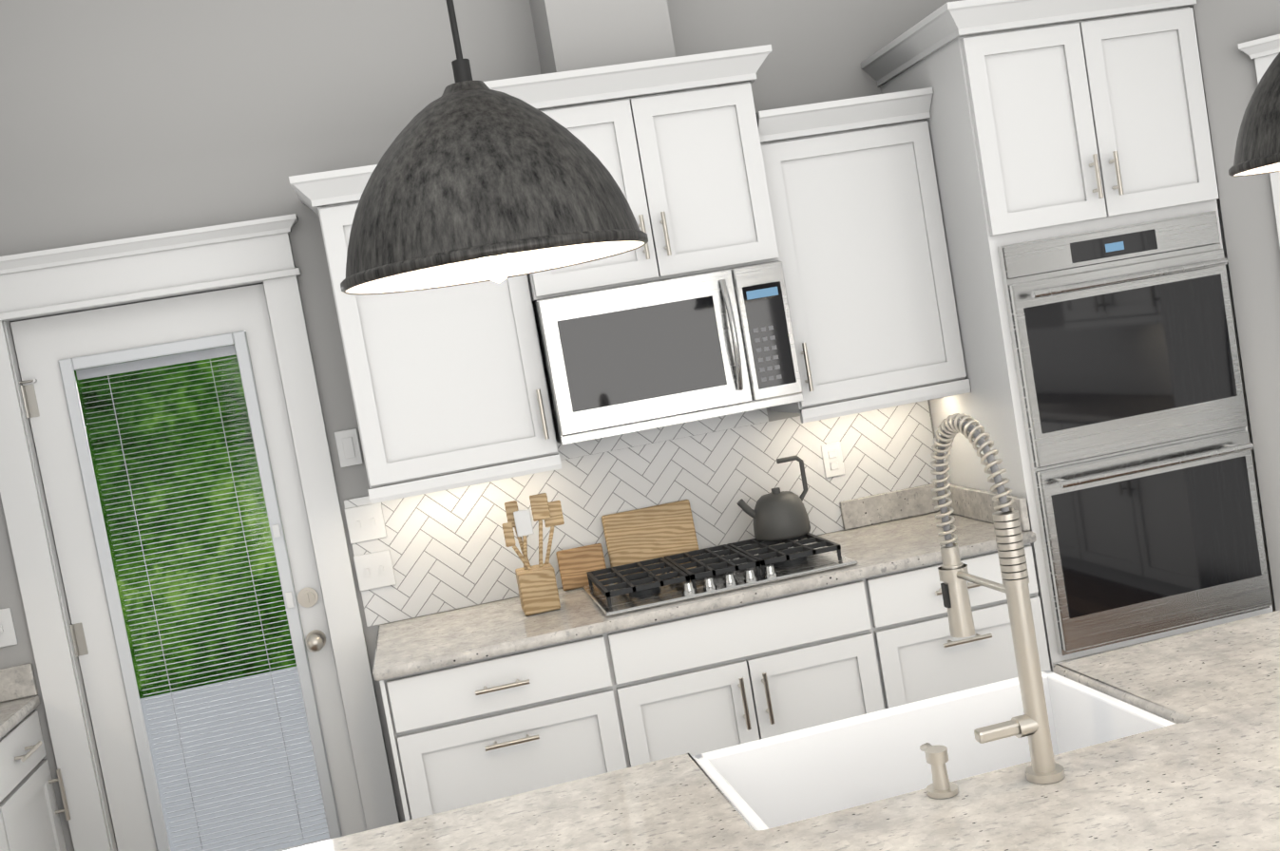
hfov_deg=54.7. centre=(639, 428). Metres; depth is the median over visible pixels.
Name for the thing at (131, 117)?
wall
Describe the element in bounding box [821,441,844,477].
switch plate
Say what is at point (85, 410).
backdrop
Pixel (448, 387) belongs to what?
upper cabinet
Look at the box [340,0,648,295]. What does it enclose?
pendant light
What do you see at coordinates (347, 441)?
switch plate
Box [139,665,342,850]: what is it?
porch
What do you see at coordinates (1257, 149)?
pendant light
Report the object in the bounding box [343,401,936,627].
tile backsplash
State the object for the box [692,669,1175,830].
sink
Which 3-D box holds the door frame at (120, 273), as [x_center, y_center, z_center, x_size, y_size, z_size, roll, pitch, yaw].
[-1.397,0.524,3.897,1.042,2.232,0.190,-10,4,-10]
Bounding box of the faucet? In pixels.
[930,413,1064,783]
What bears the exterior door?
in the wall at (131, 117)
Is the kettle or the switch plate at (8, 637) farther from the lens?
the kettle
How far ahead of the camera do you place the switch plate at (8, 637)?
3.74 m
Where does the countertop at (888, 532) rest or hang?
on the base cabinet at (923, 661)
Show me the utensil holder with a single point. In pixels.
(538, 589)
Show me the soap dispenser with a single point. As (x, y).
(942, 787)
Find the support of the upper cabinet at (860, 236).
attached to the wall at (131, 117)
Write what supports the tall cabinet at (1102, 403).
on the floor
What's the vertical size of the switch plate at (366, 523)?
0.115 m
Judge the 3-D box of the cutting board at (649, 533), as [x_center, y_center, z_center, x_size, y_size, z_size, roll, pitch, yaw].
[0.037,0.365,4.082,0.300,0.209,0.049,-10,4,-10]
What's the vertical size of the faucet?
0.556 m
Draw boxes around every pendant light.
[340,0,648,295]
[1228,52,1279,176]
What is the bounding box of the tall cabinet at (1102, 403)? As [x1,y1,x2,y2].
[860,0,1272,672]
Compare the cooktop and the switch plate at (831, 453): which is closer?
the cooktop
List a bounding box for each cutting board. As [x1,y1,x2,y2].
[555,537,616,591]
[601,499,700,576]
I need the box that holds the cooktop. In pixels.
[582,533,858,616]
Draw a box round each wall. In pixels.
[0,0,1075,850]
[1075,0,1279,611]
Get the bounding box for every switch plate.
[0,608,17,648]
[334,428,362,467]
[343,502,387,544]
[353,550,396,592]
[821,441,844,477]
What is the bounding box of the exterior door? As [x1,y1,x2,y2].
[10,284,366,850]
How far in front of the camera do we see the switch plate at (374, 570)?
3.95 m
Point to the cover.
(575, 34)
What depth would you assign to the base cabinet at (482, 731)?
3.44 m
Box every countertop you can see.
[0,663,40,739]
[284,611,1279,850]
[372,482,1036,681]
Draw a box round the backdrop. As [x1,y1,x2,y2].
[74,332,308,699]
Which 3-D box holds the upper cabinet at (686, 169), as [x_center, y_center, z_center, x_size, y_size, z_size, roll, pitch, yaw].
[-0.022,-0.762,3.842,0.876,0.630,0.446,-10,4,-10]
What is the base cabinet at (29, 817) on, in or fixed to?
on the floor
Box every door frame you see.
[0,213,399,850]
[1237,34,1279,246]
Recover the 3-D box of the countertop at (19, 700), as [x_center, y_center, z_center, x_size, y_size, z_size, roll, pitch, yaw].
[-1.733,0.918,1.510,0.633,0.132,4.522,-10,4,-10]
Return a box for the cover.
[529,0,681,109]
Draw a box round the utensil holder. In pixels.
[502,493,564,615]
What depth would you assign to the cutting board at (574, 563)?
4.00 m
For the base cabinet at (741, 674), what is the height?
0.880 m
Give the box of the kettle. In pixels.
[736,455,810,541]
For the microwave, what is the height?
0.431 m
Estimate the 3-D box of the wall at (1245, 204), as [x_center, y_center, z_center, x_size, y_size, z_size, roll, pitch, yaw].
[1.888,-0.540,4.030,0.259,3.209,0.757,-10,4,-10]
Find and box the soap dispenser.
[919,743,958,799]
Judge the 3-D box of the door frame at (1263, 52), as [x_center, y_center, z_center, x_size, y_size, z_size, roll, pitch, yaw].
[2.364,-0.094,3.562,0.882,2.232,0.180,-7,5,32]
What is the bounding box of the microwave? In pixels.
[532,261,803,444]
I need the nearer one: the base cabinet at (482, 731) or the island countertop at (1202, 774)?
the island countertop at (1202, 774)
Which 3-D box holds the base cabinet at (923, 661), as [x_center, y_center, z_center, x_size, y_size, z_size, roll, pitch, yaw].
[0.904,0.813,3.986,0.599,0.880,0.618,-10,4,-10]
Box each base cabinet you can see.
[0,710,71,850]
[379,627,656,821]
[633,576,892,761]
[873,543,1050,707]
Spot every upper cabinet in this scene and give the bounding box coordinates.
[288,164,561,503]
[483,44,779,303]
[755,87,970,423]

